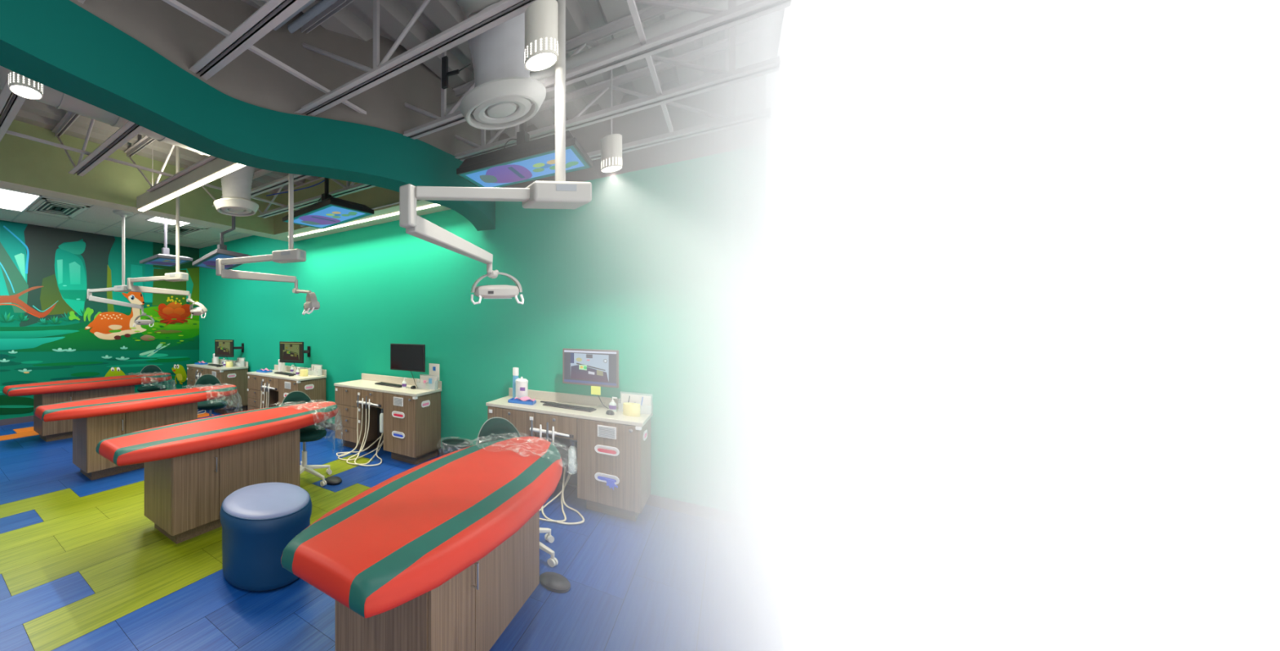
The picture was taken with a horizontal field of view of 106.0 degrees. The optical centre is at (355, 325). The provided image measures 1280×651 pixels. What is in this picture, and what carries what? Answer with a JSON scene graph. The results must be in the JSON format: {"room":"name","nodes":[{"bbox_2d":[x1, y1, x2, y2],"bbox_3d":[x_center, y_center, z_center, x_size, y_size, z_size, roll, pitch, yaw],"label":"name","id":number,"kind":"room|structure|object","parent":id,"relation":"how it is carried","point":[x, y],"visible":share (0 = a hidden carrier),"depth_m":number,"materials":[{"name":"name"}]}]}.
{"room":"dental clinic","nodes":[
{"label":"dental clinic","id":0,"kind":"room"},
{"bbox_2d":[0,187,253,248],"bbox_3d":[-4.754,-1.749,5.668,3.250,0.034,7.270,0,0,42],"label":"ceiling","id":1,"kind":"structure","parent":0,"point":[96,220],"depth_m":7.27,"materials":[{"name":"tile"}]},
{"bbox_2d":[0,187,41,212],"bbox_3d":[-4.818,-1.730,5.739,1.160,0.012,0.610,0,0,42],"label":"recessed light","id":2,"kind":"object","parent":1,"relation":"in","point":[13,200],"visible":0.97,"depth_m":5.74,"materials":[{"name":"white plastic"}]},
{"bbox_2d":[26,198,90,218],"bbox_3d":[-4.407,-1.726,6.203,0.950,0.015,0.570,0,0,42],"label":"ceiling vent","id":3,"kind":"object","parent":1,"relation":"in","point":[44,206],"visible":1,"depth_m":6.18,"materials":[{"name":"white plastic"}]},
{"bbox_2d":[87,209,154,327],"bbox_3d":[-3.734,-0.856,6.490,1.472,1.761,0.295,0,0,21],"label":"lamp","id":4,"kind":"object","parent":1,"relation":"hanging from","point":[122,214],"visible":0.98,"depth_m":6.40,"materials":[{"name":"beige plastic"}]},
{"bbox_2d":[139,218,192,266],"bbox_3d":[-3.037,-1.371,6.696,0.532,0.729,0.874,0,0,-43],"label":"television","id":5,"kind":"object","parent":1,"relation":"hanging from","point":[165,259],"visible":0.94,"depth_m":6.65,"materials":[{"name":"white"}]},
{"bbox_2d":[139,254,192,264],"bbox_3d":[-3.037,-1.032,6.696,0.532,0.045,0.874,0,0,-43],"label":"tv","id":6,"kind":"object","parent":5,"relation":"on","point":[157,259],"depth_m":6.51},
{"bbox_2d":[142,257,190,266],"bbox_3d":[-3.037,-1.008,6.696,0.502,0.002,0.844,0,0,-43],"label":"screen","id":7,"kind":"object","parent":5,"relation":"on","point":[171,262],"depth_m":6.59,"materials":[{"name":"blue"}]},
{"bbox_2d":[158,253,189,257],"bbox_3d":[-3.037,-1.065,6.696,0.512,0.020,0.854,0,0,-43],"label":"tv","id":8,"kind":"object","parent":5,"relation":"on","point":[159,255],"depth_m":6.31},
{"bbox_2d":[145,216,190,226],"bbox_3d":[-2.797,-1.730,6.685,1.200,0.012,0.600,0,0,42],"label":"recessed light","id":9,"kind":"object","parent":1,"relation":"in","point":[153,219],"visible":0.31,"depth_m":6.94,"materials":[{"name":"white plastic"}]},
{"bbox_2d":[148,217,189,225],"bbox_3d":[-2.797,-1.732,6.685,1.160,0.007,0.560,0,0,42],"label":"diffuser","id":10,"kind":"object","parent":9,"relation":"attached to","point":[157,220],"depth_m":6.95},
{"bbox_2d":[154,223,208,236],"bbox_3d":[-3.163,-1.726,7.586,0.950,0.015,0.550,0,0,42],"label":"ceiling vent","id":11,"kind":"object","parent":1,"relation":"in","point":[186,230],"visible":0.82,"depth_m":7.56,"materials":[{"name":"white metal"}]},
{"bbox_2d":[69,0,491,155],"bbox_3d":[-0.647,-1.810,2.405,0.734,0.780,6.603,0,0,39],"label":"ceiling","id":12,"kind":"structure","parent":0,"point":[183,40],"depth_m":2.88,"materials":[{"name":"grey paint"}]},
{"bbox_2d":[0,0,495,231],"bbox_3d":[-0.665,-1.298,2.415,0.834,0.375,6.625,0,0,39],"label":"ceiling soffit","id":13,"kind":"structure","parent":12,"relation":"attached to","point":[60,46],"depth_m":2.43,"materials":[{"name":"teal paint"}]},
{"bbox_2d":[162,0,366,114],"bbox_3d":[-0.649,-1.570,2.299,0.022,0.022,5.550,0,0,42],"label":"rod","id":14,"kind":"object","parent":12,"relation":"attached to","point":[175,3],"visible":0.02,"depth_m":2.40,"materials":[{"name":"paint"}]},
{"bbox_2d":[293,203,440,237],"bbox_3d":[0.061,-1.442,5.810,3.080,0.014,0.090,0,0,42],"label":"light bar","id":15,"kind":"object","parent":12,"relation":"attached to","point":[433,204],"visible":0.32,"depth_m":5.77,"materials":[{"name":"beige paint"}]},
{"bbox_2d":[446,0,751,114],"bbox_3d":[1.541,-1.870,2.985,2.100,0.089,0.090,0,0,42],"label":"pipe","id":16,"kind":"object","parent":12,"relation":"attached to","point":[686,17],"visible":0.38,"depth_m":2.72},
{"bbox_2d":[0,409,785,650],"bbox_3d":[-2.561,1.700,3.695,9.150,0.100,7.270,0,0,42],"label":"floor","id":17,"kind":"structure","parent":0,"point":[83,567],"depth_m":2.70,"materials":[{"name":"blue wood"}]},
{"bbox_2d":[2,373,171,442],"bbox_3d":[-4.030,1.244,6.570,0.732,0.811,2.278,0,0,42],"label":"exam table","id":18,"kind":"object","parent":17,"relation":"on","point":[61,391],"visible":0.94,"depth_m":6.10,"materials":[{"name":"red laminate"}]},
{"bbox_2d":[2,373,171,396],"bbox_3d":[-4.030,0.894,6.570,0.732,0.111,2.278,0,0,42],"label":"cushion","id":19,"kind":"object","parent":18,"relation":"on","point":[71,386],"depth_m":6.20,"materials":[{"name":"leather"}]},
{"bbox_2d":[33,385,237,480],"bbox_3d":[-2.462,1.244,5.099,0.732,0.811,2.278,0,0,42],"label":"exam table","id":20,"kind":"object","parent":17,"relation":"on","point":[95,420],"visible":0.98,"depth_m":4.62,"materials":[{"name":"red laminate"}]},
{"bbox_2d":[33,385,237,422],"bbox_3d":[-2.462,0.894,5.099,0.732,0.111,2.278,0,0,42],"label":"cushion","id":21,"kind":"object","parent":20,"relation":"on","point":[92,408],"depth_m":4.70,"materials":[{"name":"leather"}]},
{"bbox_2d":[137,364,166,392],"bbox_3d":[-3.705,1.195,7.667,0.601,0.908,0.637,0,0,-29],"label":"chair","id":22,"kind":"object","parent":17,"relation":"on","point":[151,369],"visible":0.38,"depth_m":7.77,"materials":[{"name":"green leather"}]},
{"bbox_2d":[193,374,227,417],"bbox_3d":[-2.109,1.195,6.151,0.601,0.908,0.637,0,0,-29],"label":"chair","id":23,"kind":"object","parent":17,"relation":"on","point":[204,380],"visible":0.48,"depth_m":6.16,"materials":[{"name":"green leather"}]},
{"bbox_2d":[95,401,337,544],"bbox_3d":[-0.998,1.244,3.796,0.732,0.811,2.278,0,0,42],"label":"exam table","id":24,"kind":"object","parent":17,"relation":"on","point":[191,467],"visible":0.99,"depth_m":3.33,"materials":[{"name":"leather"}]},
{"bbox_2d":[95,401,337,466],"bbox_3d":[-0.998,0.894,3.796,0.732,0.111,2.278,0,0,42],"label":"cushion","id":25,"kind":"object","parent":24,"relation":"on","point":[206,434],"depth_m":3.35,"materials":[{"name":"leather"}]},
{"bbox_2d":[186,358,248,414],"bbox_3d":[-2.761,1.175,8.287,1.340,0.950,0.600,0,0,42],"label":"base cabinet","id":26,"kind":"object","parent":17,"relation":"on","point":[237,375],"visible":0.52,"depth_m":7.94,"materials":[{"name":"beige laminate"}]},
{"bbox_2d":[186,362,248,370],"bbox_3d":[-2.753,0.808,8.296,1.340,0.033,0.575,0,0,42],"label":"countertop","id":27,"kind":"structure","parent":26,"relation":"on","point":[206,366],"depth_m":8.04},
{"bbox_2d":[214,339,244,360],"bbox_3d":[-2.467,0.523,8.199,0.465,0.501,0.304,0,0,19],"label":"monitor","id":28,"kind":"object","parent":27,"relation":"on","point":[223,348],"visible":0.94,"depth_m":8.07,"materials":[{"name":"black plastic"}]},
{"bbox_2d":[219,482,311,591],"bbox_3d":[-0.605,1.407,2.857,0.612,0.486,0.612,0,0,42],"label":"stool","id":29,"kind":"object","parent":17,"relation":"on","point":[258,522],"visible":0.98,"depth_m":2.61,"materials":[{"name":"leather"}]},
{"bbox_2d":[247,364,326,427],"bbox_3d":[-1.155,1.175,6.843,1.340,0.950,0.600,0,0,42],"label":"base cabinet","id":30,"kind":"object","parent":17,"relation":"on","point":[313,385],"visible":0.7,"depth_m":6.61,"materials":[{"name":"beige laminate"}]},
{"bbox_2d":[260,381,277,408],"bbox_3d":[-1.413,1.273,6.515,0.700,0.758,0.562,0,0,-8],"label":"holder","id":31,"kind":"object","parent":30,"relation":"attached to","point":[264,387],"visible":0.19,"depth_m":6.64,"materials":[{"name":"plastic"}]},
{"bbox_2d":[247,369,326,381],"bbox_3d":[-1.147,0.808,6.852,1.340,0.033,0.575,0,0,42],"label":"countertop","id":32,"kind":"structure","parent":30,"relation":"on","point":[271,375],"depth_m":6.61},
{"bbox_2d":[278,359,284,372],"bbox_3d":[-1.264,0.673,7.163,0.120,0.238,0.120,0,0,42],"label":"wipes canister","id":33,"kind":"object","parent":32,"relation":"on","point":[281,365],"visible":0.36,"depth_m":7.11,"materials":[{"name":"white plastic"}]},
{"bbox_2d":[280,341,310,368],"bbox_3d":[-1.000,0.518,6.924,0.440,0.511,0.260,0,0,22],"label":"monitor","id":34,"kind":"object","parent":32,"relation":"on","point":[290,352],"visible":0.88,"depth_m":6.80,"materials":[{"name":"black plastic"}]},
{"bbox_2d":[311,364,321,375],"bbox_3d":[-0.650,0.707,6.665,0.250,0.170,0.095,0,0,42],"label":"caddy","id":35,"kind":"object","parent":32,"relation":"on","point":[317,371],"visible":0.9,"depth_m":6.68,"materials":[{"name":"plastic"}]},
{"bbox_2d":[280,391,332,486],"bbox_3d":[-0.535,1.195,4.521,0.601,0.908,0.637,0,0,-28],"label":"chair","id":36,"kind":"object","parent":17,"relation":"on","point":[310,433],"visible":0.56,"depth_m":4.49,"materials":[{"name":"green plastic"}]},
{"bbox_2d":[324,476,342,485],"bbox_3d":[-0.233,1.629,4.406,0.180,0.043,0.180,0,0,42],"label":"foot pedal","id":37,"kind":"object","parent":17,"relation":"on","point":[331,481],"visible":0.96,"depth_m":4.36,"materials":[{"name":"black plastic"}]},
{"bbox_2d":[333,373,441,465],"bbox_3d":[0.386,1.175,5.483,1.340,0.950,0.600,0,0,42],"label":"base cabinet","id":38,"kind":"object","parent":17,"relation":"on","point":[411,434],"visible":0.91,"depth_m":5.17,"materials":[{"name":"beige laminate"}]},
{"bbox_2d":[336,395,383,466],"bbox_3d":[0.129,1.273,5.155,0.700,0.758,0.562,0,0,-8],"label":"holder","id":39,"kind":"object","parent":38,"relation":"attached to","point":[362,402],"visible":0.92,"depth_m":5.26,"materials":[{"name":"plastic"}]},
{"bbox_2d":[379,408,383,433],"bbox_3d":[0.357,1.175,5.207,0.128,0.320,0.072,0,0,42],"label":"water bottle","id":40,"kind":"object","parent":39,"relation":"hanging from","point":[381,415],"visible":0.79,"depth_m":5.20,"materials":[{"name":"plastic"}]},
{"bbox_2d":[333,379,441,396],"bbox_3d":[0.394,0.808,5.493,1.340,0.033,0.575,0,0,42],"label":"countertop","id":41,"kind":"structure","parent":38,"relation":"on","point":[369,385],"depth_m":5.31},
{"bbox_2d":[374,382,401,387],"bbox_3d":[0.458,0.782,5.533,0.150,0.020,0.440,0,0,-42],"label":"keyboard","id":42,"kind":"object","parent":41,"relation":"on","point":[388,384],"visible":0.91,"depth_m":5.49,"materials":[{"name":"black plastic"}]},
{"bbox_2d":[390,343,425,387],"bbox_3d":[0.738,0.504,5.410,0.500,0.538,0.297,0,0,39],"label":"monitor","id":43,"kind":"object","parent":41,"relation":"on","point":[406,357],"visible":1,"depth_m":5.28,"materials":[{"name":"black plastic"}]},
{"bbox_2d":[420,375,436,389],"bbox_3d":[0.898,0.707,5.245,0.250,0.170,0.095,0,0,36],"label":"caddy","id":44,"kind":"object","parent":41,"relation":"on","point":[423,378],"visible":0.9,"depth_m":5.26,"materials":[{"name":"plastic"}]},
{"bbox_2d":[393,396,403,406],"bbox_3d":[0.509,0.909,5.000,0.140,0.102,0.009,0,0,42],"label":"vent grille","id":45,"kind":"object","parent":38,"relation":"attached to","point":[397,401],"depth_m":5.00,"materials":[{"name":"white plastic"}]},
{"bbox_2d":[429,363,439,381],"bbox_3d":[0.995,0.587,5.294,0.150,0.210,0.005,0,0,42],"label":"card","id":46,"kind":"object","parent":38,"relation":"on","point":[433,368],"visible":0.89,"depth_m":5.29,"materials":[{"name":"paper"}]},
{"bbox_2d":[280,436,562,650],"bbox_3d":[0.631,1.244,2.331,0.732,0.811,2.278,0,0,42],"label":"exam table","id":47,"kind":"object","parent":17,"relation":"on","point":[442,553],"visible":1,"depth_m":1.82,"materials":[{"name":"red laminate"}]},
{"bbox_2d":[441,437,473,455],"bbox_3d":[1.133,1.472,4.710,0.422,0.357,0.421,0,0,42],"label":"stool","id":48,"kind":"object","parent":17,"relation":"on","point":[450,446],"visible":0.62,"depth_m":4.77,"materials":[{"name":"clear plastic"}]},
{"bbox_2d":[475,417,558,567],"bbox_3d":[1.213,1.195,3.136,0.601,0.908,0.637,0,0,-13],"label":"chair","id":49,"kind":"object","parent":17,"relation":"on","point":[494,428],"visible":0.24,"depth_m":3.35,"materials":[{"name":"green plastic"}]},
{"bbox_2d":[539,572,570,593],"bbox_3d":[1.268,1.629,2.666,0.180,0.043,0.180,0,0,42],"label":"foot pedal","id":50,"kind":"object","parent":17,"relation":"on","point":[553,582],"visible":0.98,"depth_m":2.63,"materials":[{"name":"black plastic"}]},
{"bbox_2d":[485,387,653,521],"bbox_3d":[2.019,1.175,4.055,1.340,0.950,0.600,0,0,42],"label":"base cabinet","id":51,"kind":"object","parent":17,"relation":"on","point":[616,447],"visible":0.66,"depth_m":3.67,"materials":[{"name":"beige laminate"}]},
{"bbox_2d":[529,420,584,524],"bbox_3d":[1.762,1.273,3.727,0.700,0.758,0.562,0,0,-8],"label":"holder","id":52,"kind":"object","parent":51,"relation":"attached to","point":[532,429],"visible":0.41,"depth_m":3.82,"materials":[{"name":"white plastic"}]},
{"bbox_2d":[568,440,577,474],"bbox_3d":[1.990,1.175,3.778,0.128,0.320,0.072,0,0,42],"label":"water bottle","id":53,"kind":"object","parent":52,"relation":"hanging from","point":[572,451],"visible":0.98,"depth_m":3.77,"materials":[{"name":"plastic"}]},
{"bbox_2d":[485,395,653,426],"bbox_3d":[2.028,0.808,4.064,1.340,0.033,0.575,0,0,42],"label":"countertop","id":54,"kind":"structure","parent":51,"relation":"on","point":[600,415],"depth_m":3.85,"materials":[{"name":"laminate"}]},
{"bbox_2d":[512,367,519,398],"bbox_3d":[1.734,0.624,4.533,0.064,0.336,0.064,0,0,42],"label":"spray can","id":55,"kind":"object","parent":54,"relation":"on","point":[515,370],"visible":0.78,"depth_m":4.51,"materials":[{"name":"white metal"}]},
{"bbox_2d":[515,377,528,399],"bbox_3d":[1.759,0.667,4.430,0.126,0.250,0.126,0,0,42],"label":"wipes canister","id":56,"kind":"object","parent":54,"relation":"on","point":[522,384],"visible":0.77,"depth_m":4.38,"materials":[{"name":"white plastic"}]},
{"bbox_2d":[507,398,536,405],"bbox_3d":[1.706,0.778,4.289,0.240,0.028,0.150,0,0,36],"label":"tray","id":57,"kind":"object","parent":54,"relation":"on","point":[516,401],"visible":0.98,"depth_m":4.25,"materials":[{"name":"plastic"}]},
{"bbox_2d":[542,402,596,412],"bbox_3d":[2.052,0.782,4.032,0.150,0.020,0.440,0,0,-41],"label":"keyboard","id":58,"kind":"object","parent":54,"relation":"on","point":[548,404],"visible":1,"depth_m":3.98,"materials":[{"name":"black plastic"}]},
{"bbox_2d":[562,348,618,408],"bbox_3d":[2.296,0.500,4.063,0.475,0.546,0.218,0,0,42],"label":"monitor","id":59,"kind":"object","parent":54,"relation":"on","point":[589,367],"visible":0.92,"depth_m":3.97,"materials":[{"name":"black plastic"}]},
{"bbox_2d":[591,386,600,395],"bbox_3d":[2.263,0.612,3.944,0.080,0.080,0.002,0,0,42],"label":"sticky note","id":60,"kind":"object","parent":59,"relation":"attached to","point":[595,390],"visible":1,"depth_m":3.94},
{"bbox_2d":[608,396,617,412],"bbox_3d":[2.375,0.726,3.863,0.066,0.133,0.045,0,0,25],"label":"pump bottle","id":61,"kind":"object","parent":54,"relation":"on","point":[612,406],"visible":0.93,"depth_m":3.85,"materials":[{"name":"white plastic"}]},
{"bbox_2d":[622,402,639,417],"bbox_3d":[2.438,0.742,3.698,0.128,0.100,0.128,0,0,42],"label":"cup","id":62,"kind":"object","parent":54,"relation":"on","point":[633,410],"visible":1,"depth_m":3.65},
{"bbox_2d":[621,393,650,413],"bbox_3d":[2.559,0.707,3.832,0.250,0.170,0.095,0,0,42],"label":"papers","id":63,"kind":"object","parent":54,"relation":"on","point":[646,406],"visible":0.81,"depth_m":3.83,"materials":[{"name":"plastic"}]},
{"bbox_2d":[597,425,616,439],"bbox_3d":[2.142,0.909,3.571,0.140,0.102,0.009,0,0,42],"label":"vent grille","id":64,"kind":"object","parent":51,"relation":"attached to","point":[604,432],"depth_m":3.57,"materials":[{"name":"white plastic"}]},
{"bbox_2d":[605,479,617,490],"bbox_3d":[2.165,1.347,3.539,0.094,0.084,0.008,0,0,42],"label":"glove","id":65,"kind":"object","parent":51,"relation":"hanging from","point":[611,483],"visible":1,"depth_m":3.54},
{"bbox_2d":[0,0,785,194],"bbox_3d":[-1.200,-2.200,2.539,5.700,0.200,7.370,0,0,42],"label":"ceiling","id":66,"kind":"structure","parent":0,"point":[355,20],"depth_m":3.24,"materials":[{"name":"metal"}]},
{"bbox_2d":[8,70,43,99],"bbox_3d":[-1.625,-1.615,2.066,0.135,0.930,0.135,0,0,42],"label":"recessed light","id":67,"kind":"object","parent":66,"relation":"in","point":[21,86],"visible":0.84,"depth_m":2.04,"materials":[{"name":"white plastic"}]},
{"bbox_2d":[0,0,84,142],"bbox_3d":[-1.594,-1.780,2.146,5.640,0.620,0.120,0,0,42],"label":"joist","id":68,"kind":"object","parent":66,"relation":"attached to","point":[15,103],"visible":0.02,"depth_m":2.82,"materials":[{"name":"paint"}]},
{"bbox_2d":[0,66,255,200],"bbox_3d":[-2.724,-1.637,2.534,0.396,0.773,4.926,0,0,42],"label":"air duct","id":69,"kind":"object","parent":66,"relation":"hanging from","point":[237,183],"visible":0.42,"depth_m":3.36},
{"bbox_2d":[213,196,258,217],"bbox_3d":[-1.201,-1.206,4.228,0.440,0.118,0.440,0,0,42],"label":"diffuser","id":70,"kind":"object","parent":69,"relation":"attached to","point":[229,206],"visible":1,"depth_m":4.11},
{"bbox_2d":[127,146,207,318],"bbox_3d":[-2.315,-1.094,5.277,1.029,2.012,0.558,0,0,28],"label":"lamp","id":71,"kind":"object","parent":66,"relation":"hanging from","point":[177,276],"visible":1,"depth_m":5.08,"materials":[{"name":"beige plastic"}]},
{"bbox_2d":[51,0,310,176],"bbox_3d":[-1.139,-1.780,2.652,5.640,0.620,0.120,0,0,42],"label":"joist","id":72,"kind":"object","parent":66,"relation":"attached to","point":[273,13],"visible":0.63,"depth_m":2.30,"materials":[{"name":"paint"}]},
{"bbox_2d":[136,157,245,211],"bbox_3d":[-1.694,-1.725,4.187,2.280,0.750,0.090,0,0,42],"label":"light bar","id":73,"kind":"object","parent":66,"relation":"hanging from","point":[216,168],"visible":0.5,"depth_m":4.10,"materials":[{"name":"beige paint"}]},
{"bbox_2d":[191,216,251,270],"bbox_3d":[-1.666,-1.416,5.217,0.454,1.367,0.834,0,0,-40],"label":"television","id":74,"kind":"object","parent":66,"relation":"hanging from","point":[209,260],"visible":0.62,"depth_m":5.18,"materials":[{"name":"black"}]},
{"bbox_2d":[194,253,242,270],"bbox_3d":[-1.666,-0.780,5.215,0.421,0.093,0.801,0,0,-40],"label":"screen","id":75,"kind":"object","parent":74,"relation":"on","point":[209,260],"depth_m":5.12,"materials":[{"name":"blue"}]},
{"bbox_2d":[191,248,251,270],"bbox_3d":[-1.666,-0.803,5.217,0.889,0.141,0.568,0,0,42],"label":"tv","id":76,"kind":"object","parent":74,"relation":"on","point":[209,260],"depth_m":5.03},
{"bbox_2d":[216,173,319,315],"bbox_3d":[-0.741,-1.095,3.683,0.997,2.010,0.377,0,0,28],"label":"lamp","id":77,"kind":"object","parent":66,"relation":"hanging from","point":[291,255],"visible":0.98,"depth_m":3.53,"materials":[{"name":"beige plastic"}]},
{"bbox_2d":[282,177,373,229],"bbox_3d":[-0.309,-1.623,4.474,0.566,0.953,0.888,0,0,-40],"label":"television","id":78,"kind":"object","parent":66,"relation":"hanging from","point":[331,211],"visible":0.98,"depth_m":4.34,"materials":[{"name":"black plastic"}]},
{"bbox_2d":[282,199,373,229],"bbox_3d":[-0.309,-1.173,4.474,0.955,0.045,0.679,0,0,42],"label":"tv","id":79,"kind":"object","parent":78,"relation":"on","point":[328,213],"depth_m":4.32,"materials":[{"name":"black plastic"}]},
{"bbox_2d":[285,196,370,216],"bbox_3d":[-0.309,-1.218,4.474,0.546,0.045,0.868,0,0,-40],"label":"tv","id":80,"kind":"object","parent":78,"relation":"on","point":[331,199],"depth_m":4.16,"materials":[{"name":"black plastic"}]},
{"bbox_2d":[284,204,372,228],"bbox_3d":[-0.309,-1.148,4.474,0.536,0.002,0.858,0,0,-40],"label":"screen","id":81,"kind":"object","parent":78,"relation":"on","point":[322,216],"depth_m":4.38,"materials":[{"name":"blue"}]},
{"bbox_2d":[124,0,536,191],"bbox_3d":[-0.657,-1.780,3.187,5.640,0.620,0.120,0,0,42],"label":"joist","id":82,"kind":"object","parent":66,"relation":"attached to","point":[503,11],"visible":0.47,"depth_m":2.46,"materials":[{"name":"paint"}]},
{"bbox_2d":[455,0,529,87],"bbox_3d":[-0.690,-1.637,0.624,0.396,0.773,4.806,0,0,42],"label":"air duct","id":83,"kind":"object","parent":66,"relation":"hanging from","point":[497,52],"visible":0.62,"depth_m":2.14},
{"bbox_2d":[273,0,315,31],"bbox_3d":[0.372,-1.970,1.939,2.440,0.052,0.052,0,0,42],"label":"conduit","id":84,"kind":"object","parent":83,"relation":"attached to","point":[310,2],"visible":0.31,"depth_m":2.62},
{"bbox_2d":[287,0,337,33],"bbox_3d":[0.454,-1.970,1.986,2.380,0.052,0.052,0,0,42],"label":"conduit","id":85,"kind":"object","parent":83,"relation":"attached to","point":[322,5],"visible":1,"depth_m":2.63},
{"bbox_2d":[459,76,546,129],"bbox_3d":[0.793,-1.206,2.272,0.440,0.118,0.440,0,0,42],"label":"diffuser","id":86,"kind":"object","parent":83,"relation":"attached to","point":[504,103],"visible":1,"depth_m":2.19,"materials":[{"name":"metal"}]},
{"bbox_2d":[399,0,591,304],"bbox_3d":[0.602,-1.110,2.156,0.836,1.980,0.728,0,0,-1],"label":"lamp","id":87,"kind":"object","parent":66,"relation":"hanging from","point":[560,193],"visible":0.99,"depth_m":1.85,"materials":[{"name":"beige plastic"}]},
{"bbox_2d":[201,0,791,206],"bbox_3d":[-0.136,-1.780,3.767,5.640,0.620,0.120,0,0,42],"label":"joist","id":88,"kind":"object","parent":66,"relation":"attached to","point":[721,20],"visible":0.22,"depth_m":2.24,"materials":[{"name":"paint"}]},
{"bbox_2d":[441,55,471,89],"bbox_3d":[0.714,-1.830,2.969,0.220,0.220,0.030,0,0,42],"label":"antenna","id":89,"kind":"object","parent":88,"relation":"attached to","point":[445,73],"visible":1,"depth_m":3.01,"materials":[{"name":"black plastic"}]},
{"bbox_2d":[253,0,780,217],"bbox_3d":[0.306,-1.780,4.258,5.640,0.620,0.120,0,0,42],"label":"joist","id":90,"kind":"object","parent":66,"relation":"attached to","point":[723,78],"visible":0.48,"depth_m":2.88,"materials":[{"name":"paint"}]},
{"bbox_2d":[456,121,592,187],"bbox_3d":[1.247,-1.623,3.115,0.832,0.953,0.540,0,0,42],"label":"television","id":91,"kind":"object","parent":66,"relation":"hanging from","point":[526,161],"visible":0.93,"depth_m":3.03,"materials":[{"name":"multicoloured plastic"}]},
{"bbox_2d":[458,130,573,168],"bbox_3d":[1.247,-1.232,3.115,0.812,0.075,0.519,0,0,42],"label":"tv","id":92,"kind":"object","parent":91,"relation":"on","point":[548,141],"depth_m":2.93,"materials":[{"name":"black plastic"}]},
{"bbox_2d":[459,146,590,187],"bbox_3d":[1.247,-1.148,3.115,0.802,0.002,0.509,0,0,42],"label":"screen","id":93,"kind":"object","parent":91,"relation":"on","point":[540,164],"depth_m":3.06,"materials":[{"name":"blue"}]},
{"bbox_2d":[280,22,771,226],"bbox_3d":[0.807,-1.780,4.815,5.640,0.620,0.120,0,0,42],"label":"joist","id":94,"kind":"object","parent":66,"relation":"attached to","point":[725,122],"visible":0.34,"depth_m":3.25,"materials":[{"name":"paint"}]},
{"bbox_2d":[524,0,558,71],"bbox_3d":[0.810,-1.615,1.827,0.135,0.930,0.135,0,0,42],"label":"pendant light","id":95,"kind":"object","parent":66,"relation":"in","point":[541,16],"visible":1,"depth_m":1.78,"materials":[{"name":"white plastic"}]},
{"bbox_2d":[600,69,622,173],"bbox_3d":[1.883,-1.615,3.081,0.135,0.930,0.135,0,0,42],"label":"pendant light","id":96,"kind":"object","parent":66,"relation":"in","point":[611,144],"visible":1,"depth_m":3.04,"materials":[{"name":"white plastic"}]},
{"bbox_3d":[-2.082,-1.780,1.603,5.640,0.620,0.120,0,0,42],"label":"joist","id":97,"kind":"object","parent":66,"relation":"attached to","visible":0},
{"bbox_2d":[5,129,299,210],"bbox_3d":[-2.270,-1.510,3.757,0.022,0.022,5.550,0,0,42],"label":"rod","id":98,"kind":"object","parent":97,"relation":"attached to","point":[15,134],"visible":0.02,"depth_m":3.81,"materials":[{"name":"paint"}]},
{"bbox_2d":[626,0,673,133],"bbox_3d":[0.592,-1.510,1.182,0.022,0.022,5.550,0,0,42],"label":"rod","id":99,"kind":"object","parent":97,"relation":"attached to","point":[632,5],"visible":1,"depth_m":2.37,"materials":[{"name":"paint"}]},
{"bbox_2d":[199,52,765,519],"bbox_3d":[-0.127,-0.325,6.476,9.250,3.950,0.120,0,0,42],"label":"wall","id":100,"kind":"structure","parent":0,"point":[664,268],"depth_m":4.09,"materials":[{"name":"teal paint"}]},
{"bbox_2d":[0,115,301,241],"bbox_3d":[-3.449,-1.874,4.494,0.260,0.852,7.270,0,0,42],"label":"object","id":101,"kind":"structure","parent":100,"relation":"attached to","point":[27,166],"depth_m":4.87,"materials":[{"name":"green paint"}]},
{"bbox_2d":[212,358,248,366],"bbox_3d":[-2.562,0.746,8.498,1.325,0.092,0.020,0,0,42],"label":"backsplash","id":102,"kind":"structure","parent":100,"relation":"attached to","point":[234,362],"depth_m":8.39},
{"bbox_2d":[274,364,326,375],"bbox_3d":[-0.956,0.746,7.053,1.325,0.092,0.020,0,0,42],"label":"backsplash","id":103,"kind":"structure","parent":100,"relation":"attached to","point":[287,368],"depth_m":7.07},
{"bbox_2d":[274,177,451,239],"bbox_3d":[0.148,-1.874,5.765,3.390,0.852,0.570,0,0,42],"label":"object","id":104,"kind":"structure","parent":100,"relation":"attached to","point":[375,197],"depth_m":5.83,"materials":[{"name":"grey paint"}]},
{"bbox_2d":[361,373,441,388],"bbox_3d":[0.585,0.746,5.694,1.325,0.092,0.020,0,0,42],"label":"backsplash","id":105,"kind":"structure","parent":100,"relation":"attached to","point":[385,379],"depth_m":5.74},
{"bbox_2d":[246,405,765,533],"bbox_3d":[-0.134,1.600,6.393,9.150,0.100,0.012,0,0,42],"label":"baseboard","id":106,"kind":"structure","parent":100,"relation":"attached to","point":[713,514],"depth_m":3.59,"materials":[{"name":"rubber"}]},
{"bbox_2d":[508,387,653,412],"bbox_3d":[2.219,0.746,4.265,1.325,0.092,0.020,0,0,42],"label":"backsplash","id":107,"kind":"structure","parent":100,"relation":"attached to","point":[540,395],"depth_m":4.26,"materials":[{"name":"laminate"}]},
{"bbox_3d":[-6.007,-0.243,6.795,0.120,3.786,7.270,0,0,42],"label":"wall","id":108,"kind":"structure","parent":0,"visible":0},
{"bbox_2d":[0,415,33,426],"bbox_3d":[-5.958,1.600,6.751,0.012,0.100,7.270,0,0,42],"label":"baseboard","id":109,"kind":"structure","parent":108,"relation":"attached to","point":[27,419],"depth_m":7.04,"materials":[{"name":"rubber"}]},
{"bbox_2d":[0,220,199,419],"bbox_3d":[-4.995,-0.111,7.813,0.016,3.491,5.856,0,0,42],"label":"mural","id":110,"kind":"object","parent":108,"relation":"attached to","point":[50,329],"visible":0.94,"depth_m":7.75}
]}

